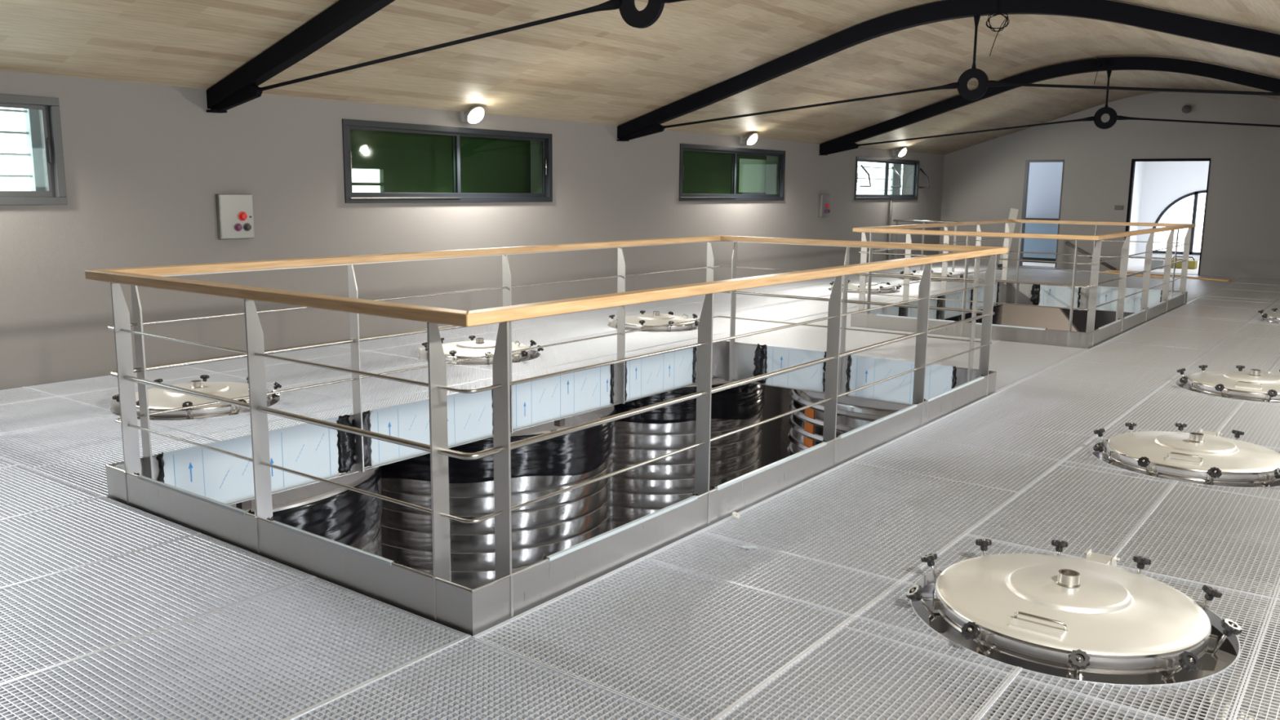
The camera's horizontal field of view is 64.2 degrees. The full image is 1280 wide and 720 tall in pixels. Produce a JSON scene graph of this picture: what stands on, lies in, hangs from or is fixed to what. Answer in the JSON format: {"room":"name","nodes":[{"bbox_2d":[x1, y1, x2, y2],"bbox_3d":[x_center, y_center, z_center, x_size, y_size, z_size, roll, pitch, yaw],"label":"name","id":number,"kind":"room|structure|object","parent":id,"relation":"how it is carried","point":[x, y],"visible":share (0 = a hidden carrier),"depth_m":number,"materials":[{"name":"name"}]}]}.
{"room":"winery tank room","nodes":[
{"label":"winery tank room","id":0,"kind":"room"},
{"bbox_2d":[0,70,944,467],"bbox_3d":[-1.313,-0.111,11.675,0.320,6.000,25.130,8,12,36],"label":"wall","id":1,"kind":"structure","parent":0,"point":[146,165],"depth_m":9.05,"materials":[{"name":"grey paint"}]},
{"bbox_2d":[0,108,45,191],"bbox_3d":[-5.606,-1.383,5.998,0.085,1.100,3.930,8,12,36],"label":"shutter","id":2,"kind":"object","parent":1,"relation":"attached to","point":[33,132],"visible":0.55,"depth_m":7.48,"materials":[{"name":"grey"}]},
{"bbox_2d":[0,93,67,204],"bbox_3d":[-5.018,-1.314,6.201,0.080,0.750,2.860,8,12,36],"label":"window","id":3,"kind":"structure","parent":1,"relation":"in","point":[56,194],"depth_m":7.25,"materials":[{"name":"grey metal"}]},
{"bbox_2d":[215,194,254,239],"bbox_3d":[-3.323,-1.182,8.404,0.099,0.365,0.300,8,12,36],"label":"control box","id":4,"kind":"object","parent":1,"relation":"attached to","point":[234,212],"visible":1,"depth_m":8.38,"materials":[{"name":"silver metal"}]},
{"bbox_2d":[342,119,552,203],"bbox_3d":[-1.856,-1.980,10.364,0.080,0.750,2.820,8,12,36],"label":"window","id":5,"kind":"structure","parent":1,"relation":"in","point":[456,196],"depth_m":10.30,"materials":[{"name":"grey metal"}]},
{"bbox_2d":[460,106,484,124],"bbox_3d":[-1.689,-2.462,10.262,0.245,0.169,0.204,8,12,36],"label":"wall lamp","id":6,"kind":"object","parent":1,"relation":"attached to","point":[475,114],"visible":1,"depth_m":10.20,"materials":[{"name":"grey"}]},
{"bbox_2d":[679,143,785,200],"bbox_3d":[1.352,-2.655,14.586,0.080,0.750,2.830,8,12,36],"label":"window","id":7,"kind":"structure","parent":1,"relation":"in","point":[734,151],"depth_m":14.58,"materials":[{"name":"grey metal"}]},
{"bbox_2d":[739,133,757,145],"bbox_3d":[1.551,-3.145,14.527,0.245,0.169,0.204,8,12,36],"label":"wall lamp","id":8,"kind":"object","parent":1,"relation":"attached to","point":[751,139],"visible":1,"depth_m":14.46,"materials":[{"name":"grey"}]},
{"bbox_2d":[817,194,830,217],"bbox_3d":[3.050,-2.539,16.790,0.099,0.365,0.300,8,12,36],"label":"control box","id":9,"kind":"object","parent":1,"relation":"attached to","point":[824,210],"visible":1,"depth_m":16.73,"materials":[{"name":"silver metal"}]},
{"bbox_2d":[856,164,902,194],"bbox_3d":[4.619,-3.436,19.467,0.075,1.300,4.400,8,12,36],"label":"shutter","id":10,"kind":"object","parent":1,"relation":"attached to","point":[895,181],"visible":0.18,"depth_m":19.92,"materials":[{"name":"grey"}]},
{"bbox_2d":[853,155,919,199],"bbox_3d":[4.562,-3.331,18.812,0.080,0.750,2.830,8,12,36],"label":"window","id":11,"kind":"structure","parent":1,"relation":"in","point":[886,196],"depth_m":18.82,"materials":[{"name":"grey metal"}]},
{"bbox_2d":[859,164,871,186],"bbox_3d":[3.934,-3.206,17.771,0.214,0.387,0.032,8,12,36],"label":"stay","id":12,"kind":"object","parent":11,"relation":"attached to","point":[861,166],"visible":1,"depth_m":17.75,"materials":[{"name":"grey metal"}]},
{"bbox_2d":[890,166,901,187],"bbox_3d":[4.732,-3.374,18.822,0.214,0.387,0.032,8,12,36],"label":"stay","id":13,"kind":"object","parent":11,"relation":"attached to","point":[892,167],"visible":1,"depth_m":18.80,"materials":[{"name":"grey metal"}]},
{"bbox_2d":[887,200,892,260],"bbox_3d":[4.653,-2.332,19.023,0.044,1.270,0.044,8,12,36],"label":"pipe","id":14,"kind":"object","parent":1,"relation":"attached to","point":[891,202],"visible":0.66,"depth_m":18.97,"materials":[{"name":"silver metal"}]},
{"bbox_2d":[892,147,906,156],"bbox_3d":[4.780,-3.825,18.777,0.245,0.169,0.204,8,12,36],"label":"wall lamp","id":15,"kind":"object","parent":1,"relation":"attached to","point":[901,152],"visible":1,"depth_m":18.71,"materials":[{"name":"grey"}]},
{"bbox_2d":[919,168,929,188],"bbox_3d":[5.554,-3.547,19.904,0.214,0.387,0.032,8,12,36],"label":"stay","id":16,"kind":"object","parent":1,"relation":"attached to","point":[921,169],"visible":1,"depth_m":19.88,"materials":[{"name":"grey metal"}]},
{"bbox_2d":[0,257,1279,719],"bbox_3d":[4.912,-0.492,12.499,8.584,0.203,26.200,8,12,36],"label":"floor","id":17,"kind":"structure","parent":0,"point":[110,609],"depth_m":3.94,"materials":[{"name":"grey metal"}]},
{"bbox_2d":[109,374,281,420],"bbox_3d":[-2.920,0.358,6.824,1.025,0.447,1.057,3,10,15],"label":"hatch","id":18,"kind":"object","parent":17,"relation":"on","point":[159,399],"visible":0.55,"depth_m":6.55,"materials":[{"name":"silver metal"}]},
{"bbox_2d":[418,335,543,364],"bbox_3d":[-1.359,0.029,8.878,1.025,0.447,1.057,3,10,15],"label":"hatch","id":19,"kind":"object","parent":17,"relation":"on","point":[454,351],"visible":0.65,"depth_m":8.64,"materials":[{"name":"silver metal"}]},
{"bbox_2d":[84,235,1008,635],"bbox_3d":[0.065,0.005,6.026,2.447,1.234,5.264,8,12,36],"label":"guard railing","id":20,"kind":"object","parent":17,"relation":"on","point":[196,487],"visible":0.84,"depth_m":4.76,"materials":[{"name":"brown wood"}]},
{"bbox_2d":[608,310,698,331],"bbox_3d":[0.201,-0.299,10.932,1.025,0.447,1.057,3,10,15],"label":"hatch","id":21,"kind":"object","parent":17,"relation":"on","point":[642,321],"visible":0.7,"depth_m":10.65,"materials":[{"name":"silver metal"}]},
{"bbox_2d":[732,511,739,518],"bbox_3d":[0.424,0.686,4.514,0.033,0.025,0.036,8,12,36],"label":"washer","id":22,"kind":"object","parent":17,"relation":"on","point":[735,514],"visible":1,"depth_m":4.51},
{"bbox_2d":[736,545,759,548],"bbox_3d":[0.437,0.759,4.142,0.088,0.002,0.035,0,10,-3],"label":"scrap","id":23,"kind":"object","parent":17,"relation":"on","point":[741,546],"visible":1,"depth_m":4.15,"materials":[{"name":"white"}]},
{"bbox_2d":[829,280,902,293],"bbox_3d":[3.321,-0.956,15.039,1.025,0.447,1.057,3,10,15],"label":"hatch","id":24,"kind":"object","parent":17,"relation":"on","point":[853,287],"visible":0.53,"depth_m":14.71,"materials":[{"name":"silver metal"}]},
{"bbox_2d":[891,219,958,271],"bbox_3d":[5.237,-2.115,18.829,1.220,0.919,0.038,8,12,36],"label":"guard","id":25,"kind":"object","parent":17,"relation":"on","point":[896,220],"visible":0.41,"depth_m":18.82,"materials":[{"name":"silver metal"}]},
{"bbox_2d":[900,270,963,281],"bbox_3d":[4.878,-1.285,17.097,1.057,0.447,1.025,1,10,4],"label":"hatch","id":26,"kind":"object","parent":17,"relation":"on","point":[933,273],"visible":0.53,"depth_m":16.88,"materials":[{"name":"silver metal"}]},
{"bbox_2d":[997,263,1002,269],"bbox_3d":[6.857,-1.765,19.313,0.140,0.100,0.140,8,12,36],"label":"block","id":27,"kind":"object","parent":17,"relation":"on","point":[999,265],"visible":0.42,"depth_m":19.27,"materials":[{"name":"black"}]},
{"bbox_2d":[999,208,1018,263],"bbox_3d":[7.000,-2.301,19.395,0.332,1.157,0.078,-2,10,-16],"label":"plank","id":28,"kind":"object","parent":17,"relation":"on","point":[1014,212],"visible":0.43,"depth_m":19.35,"materials":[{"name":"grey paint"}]},
{"bbox_2d":[850,219,1195,348],"bbox_3d":[4.805,-0.993,12.266,2.447,1.234,5.264,8,12,36],"label":"guard railing","id":29,"kind":"object","parent":17,"relation":"on","point":[1147,304],"visible":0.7,"depth_m":11.47,"materials":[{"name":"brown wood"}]},
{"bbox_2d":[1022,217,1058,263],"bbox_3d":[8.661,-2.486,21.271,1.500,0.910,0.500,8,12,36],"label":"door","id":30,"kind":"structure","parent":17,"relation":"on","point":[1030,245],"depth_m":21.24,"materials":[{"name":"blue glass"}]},
{"bbox_2d":[906,538,1242,719],"bbox_3d":[1.465,0.957,3.513,1.057,0.447,1.025,-5,11,-31],"label":"hatch","id":31,"kind":"object","parent":17,"relation":"on","point":[1091,619],"visible":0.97,"depth_m":3.32,"materials":[{"name":"silver metal"}]},
{"bbox_2d":[1065,241,1116,270],"bbox_3d":[8.570,-1.976,19.402,0.956,0.530,0.056,8,12,37],"label":"tube","id":32,"kind":"object","parent":17,"relation":"on","point":[1068,243],"visible":0.73,"depth_m":19.42,"materials":[{"name":"grey metal"}]},
{"bbox_2d":[1098,270,1163,278],"bbox_3d":[8.734,-1.532,18.241,0.090,0.028,1.486,-4,10,-24],"label":"wooden board","id":33,"kind":"object","parent":17,"relation":"on","point":[1139,275],"visible":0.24,"depth_m":18.00,"materials":[{"name":"brown wood"}]},
{"bbox_2d":[1151,258,1164,268],"bbox_3d":[10.140,-1.891,20.046,0.300,0.170,0.250,8,12,36],"label":"toolbox","id":34,"kind":"object","parent":17,"relation":"on","point":[1155,263],"visible":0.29,"depth_m":19.93,"materials":[{"name":"grey plastic"}]},
{"bbox_2d":[1106,269,1232,281],"bbox_3d":[9.315,-1.499,18.077,0.110,0.028,2.332,-5,11,-29],"label":"wooden board","id":35,"kind":"object","parent":17,"relation":"on","point":[1108,270],"visible":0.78,"depth_m":17.56,"materials":[{"name":"brown wood"}]},
{"bbox_2d":[1170,256,1197,269],"bbox_3d":[10.693,-1.925,20.095,0.480,0.232,0.300,8,12,36],"label":"crate","id":36,"kind":"object","parent":17,"relation":"on","point":[1193,264],"visible":0.52,"depth_m":19.98,"materials":[{"name":"yellow plastic"}]},
{"bbox_2d":[1093,422,1279,526],"bbox_3d":[3.025,0.628,5.566,1.057,0.447,1.025,-5,11,-31],"label":"hatch","id":37,"kind":"object","parent":17,"relation":"on","point":[1202,457],"visible":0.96,"depth_m":5.38,"materials":[{"name":"silver metal"}]},
{"bbox_2d":[1177,364,1279,403],"bbox_3d":[4.585,0.300,7.620,1.057,0.447,1.025,-5,11,-31],"label":"hatch","id":38,"kind":"object","parent":17,"relation":"on","point":[1255,384],"visible":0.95,"depth_m":7.48,"materials":[{"name":"silver metal"}]},
{"bbox_2d":[1257,308,1279,324],"bbox_3d":[7.701,-0.358,11.729,1.025,0.447,1.057,-3,10,-20],"label":"hatch","id":39,"kind":"object","parent":17,"relation":"on","point":[1274,317],"visible":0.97,"depth_m":11.76,"materials":[{"name":"silver metal"}]},
{"bbox_2d":[0,0,1279,155],"bbox_3d":[2.279,-2.737,8.526,9.058,1.243,25.130,8,12,36],"label":"ceiling","id":40,"kind":"structure","parent":0,"point":[597,68],"depth_m":9.70,"materials":[{"name":"beige wood"}]},
{"bbox_2d":[206,0,688,113],"bbox_3d":[0.010,-2.145,5.560,8.584,1.251,0.120,8,12,36],"label":"roof truss","id":41,"kind":"object","parent":40,"relation":"attached to","point":[241,86],"visible":1,"depth_m":7.22,"materials":[{"name":"black metal"}]},
{"bbox_2d":[616,0,1279,141],"bbox_3d":[3.185,-2.813,9.739,8.584,1.251,0.143,8,12,36],"label":"roof truss","id":42,"kind":"object","parent":40,"relation":"attached to","point":[1264,42],"depth_m":9.73,"materials":[{"name":"black metal"}]},
{"bbox_2d":[818,56,1279,155],"bbox_3d":[6.373,-3.485,13.936,8.584,1.251,0.120,8,12,36],"label":"roof truss","id":43,"kind":"object","parent":40,"relation":"attached to","point":[847,142],"visible":0.99,"depth_m":14.02,"materials":[{"name":"black metal"}]},
{"bbox_2d":[1093,57,1102,84],"bbox_3d":[6.207,-3.930,13.841,0.117,0.357,0.046,5,11,27],"label":"coil","id":44,"kind":"object","parent":40,"relation":"hanging from","point":[1095,62],"visible":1,"depth_m":13.83,"materials":[{"name":"black metal"}]},
{"bbox_2d":[1001,304,1079,331],"bbox_3d":[6.991,0.277,17.816,4.000,3.370,0.100,8,12,36],"label":"wall","id":45,"kind":"structure","parent":0,"point":[1053,318],"depth_m":17.69,"materials":[{"name":"beige paint"}]},
{"bbox_2d":[1026,162,1062,218],"bbox_3d":[8.425,-3.615,21.675,2.697,3.000,0.100,8,12,36],"label":"wall","id":46,"kind":"structure","parent":0,"point":[1044,187],"depth_m":21.53,"materials":[{"name":"grey paint"}]},
{"bbox_2d":[938,91,1279,387],"bbox_3d":[9.717,-1.650,18.798,8.584,6.900,0.250,8,12,36],"label":"wall","id":47,"kind":"structure","parent":0,"point":[982,181],"depth_m":18.78,"materials":[{"name":"grey paint"}]},
{"bbox_2d":[1019,159,1064,267],"bbox_3d":[7.849,-2.858,19.935,0.720,2.070,0.130,8,12,36],"label":"door","id":48,"kind":"structure","parent":47,"relation":"in","point":[1027,162],"depth_m":19.99,"materials":[{"name":"grey metal"}]},
{"bbox_2d":[1114,205,1123,209],"bbox_3d":[8.932,-2.843,19.033,0.140,0.080,0.020,8,12,36],"label":"wall switch","id":49,"kind":"object","parent":47,"relation":"attached to","point":[1116,207],"visible":1,"depth_m":19.02,"materials":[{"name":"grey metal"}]},
{"bbox_2d":[1124,158,1210,275],"bbox_3d":[9.605,-2.623,18.639,1.290,2.070,0.130,8,12,36],"label":"door","id":50,"kind":"structure","parent":47,"relation":"in","point":[1133,161],"depth_m":18.62,"materials":[{"name":"black metal"}]},
{"bbox_2d":[1182,105,1191,113],"bbox_3d":[9.721,-4.462,18.149,0.140,0.140,0.060,8,12,36],"label":"sensor","id":51,"kind":"object","parent":47,"relation":"attached to","point":[1186,108],"visible":1,"depth_m":18.13,"materials":[{"name":"grey"}]},
{"bbox_2d":[1128,161,1144,258],"bbox_3d":[9.980,-3.555,21.408,0.120,3.000,4.670,8,12,36],"label":"wall partition","id":52,"kind":"structure","parent":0,"point":[1140,166],"depth_m":22.90,"materials":[{"name":"white paint"}]},
{"bbox_2d":[1136,160,1208,259],"bbox_3d":[13.783,-3.555,21.633,5.837,3.000,0.250,8,12,36],"label":"wall","id":53,"kind":"structure","parent":0,"point":[1163,182],"depth_m":22.94,"materials":[{"name":"white paint"}]},
{"bbox_2d":[1152,190,1206,254],"bbox_3d":[12.539,-3.033,22.529,2.240,1.430,0.080,8,12,36],"label":"window","id":54,"kind":"structure","parent":53,"relation":"in","point":[1195,193],"depth_m":22.72,"materials":[{"name":"grey metal"}]},
{"bbox_3d":[2.232,3.420,9.578,8.584,0.200,24.580,8,12,36],"label":"floor","id":55,"kind":"structure","parent":0,"visible":0},
{"bbox_2d":[231,466,383,556],"bbox_3d":[-2.965,2.072,7.095,2.353,3.175,2.354,-6,12,-35],"label":"storage tank","id":56,"kind":"object","parent":55,"relation":"on","point":[352,518],"visible":0.12,"depth_m":6.43,"materials":[{"name":"silver metal"}]},
{"bbox_2d":[235,499,251,510],"bbox_3d":[-2.277,0.671,5.842,0.060,0.377,0.060,8,12,36],"label":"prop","id":57,"kind":"object","parent":56,"relation":"on","point":[245,505],"visible":0.21,"depth_m":5.85,"materials":[{"name":"grey metal"}]},
{"bbox_2d":[380,404,615,589],"bbox_3d":[-1.405,1.744,9.149,2.356,3.175,2.354,-5,11,-29],"label":"storage tank","id":58,"kind":"object","parent":55,"relation":"on","point":[550,526],"visible":0.24,"depth_m":8.00,"materials":[{"name":"silver metal"}]},
{"bbox_2d":[554,417,564,426],"bbox_3d":[-0.629,0.330,7.979,0.060,0.377,0.060,8,12,36],"label":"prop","id":59,"kind":"object","parent":58,"relation":"on","point":[559,423],"visible":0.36,"depth_m":7.98,"materials":[{"name":"grey metal"}]},
{"bbox_2d":[612,378,765,528],"bbox_3d":[0.156,1.415,11.203,2.356,3.175,2.354,-5,11,-29],"label":"storage tank","id":60,"kind":"object","parent":55,"relation":"on","point":[638,492],"visible":0.2,"depth_m":10.02,"materials":[{"name":"silver metal"}]},
{"bbox_2d":[778,387,792,460],"bbox_3d":[3.276,0.758,15.310,2.353,3.175,2.354,-6,12,-35],"label":"storage tank","id":61,"kind":"object","parent":55,"relation":"on","point":[786,398],"visible":0.06,"depth_m":15.11,"materials":[{"name":"silver metal"}]},
{"bbox_2d":[787,388,935,601],"bbox_3d":[2.465,1.715,9.584,2.195,3.165,2.195,0,10,-6],"label":"storage tank","id":62,"kind":"object","parent":55,"relation":"on","point":[806,432],"visible":0.05,"depth_m":8.81,"materials":[{"name":"silver metal"}]},
{"bbox_2d":[944,304,1003,324],"bbox_3d":[4.836,0.430,17.364,2.356,3.175,2.354,-5,11,-30],"label":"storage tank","id":63,"kind":"object","parent":55,"relation":"on","point":[997,317],"visible":0.02,"depth_m":16.31,"materials":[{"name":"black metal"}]},
{"bbox_2d":[834,600,1279,719],"bbox_3d":[1.456,2.664,3.831,2.335,3.175,2.335,-5,11,-32],"label":"storage tank","id":64,"kind":"object","parent":55,"relation":"on","point":[1224,659],"visible":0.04,"depth_m":3.68,"materials":[{"name":"silver metal"}]},
{"bbox_2d":[1092,447,1107,462],"bbox_3d":[4.576,2.007,7.938,2.335,3.175,2.335,3,10,16],"label":"storage tank","id":65,"kind":"object","parent":55,"relation":"on","point":[1099,455],"visible":0.02,"depth_m":7.62,"materials":[{"name":"silver metal"}]},
{"bbox_2d":[1055,502,1279,671],"bbox_3d":[3.016,2.335,5.885,2.335,3.175,2.335,3,10,16],"label":"storage tank","id":66,"kind":"object","parent":55,"relation":"on","point":[1226,646],"visible":0.02,"depth_m":4.60,"materials":[{"name":"silver metal"}]},
{"bbox_3d":[5.809,0.842,6.417,0.320,6.000,25.130,8,12,36],"label":"wall","id":67,"kind":"structure","parent":0,"visible":0},
{"bbox_2d":[1045,511,1279,582],"bbox_3d":[2.334,0.815,4.539,3.027,0.140,0.070,8,12,36],"label":"beam","id":68,"kind":"structure","parent":67,"relation":"attached to","point":[1064,512],"depth_m":4.42,"materials":[{"name":"grey metal"}]},
{"label":"outside","id":69,"kind":"structure","parent":0,"visible":0},
{"bbox_2d":[350,128,530,193],"bbox_3d":[-1.558,-2.490,11.335,0.060,2.400,5.700,8,12,36],"label":"window pane","id":70,"kind":"object","parent":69,"point":[406,162],"visible":0.19,"depth_m":10.62,"materials":[{"name":"green glass"}]},
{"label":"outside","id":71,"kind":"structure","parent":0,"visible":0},
{"bbox_2d":[682,150,766,194],"bbox_3d":[1.412,-3.115,15.245,0.060,2.400,4.200,8,12,36],"label":"screen","id":72,"kind":"object","parent":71,"point":[704,172],"visible":0.02,"depth_m":14.73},
{"bbox_2d":[738,158,766,192],"bbox_3d":[2.011,-2.886,16.029,0.018,0.500,1.700,8,12,36],"label":"board","id":73,"kind":"object","parent":72,"relation":"attached to","point":[752,178],"visible":0.36,"depth_m":15.63,"materials":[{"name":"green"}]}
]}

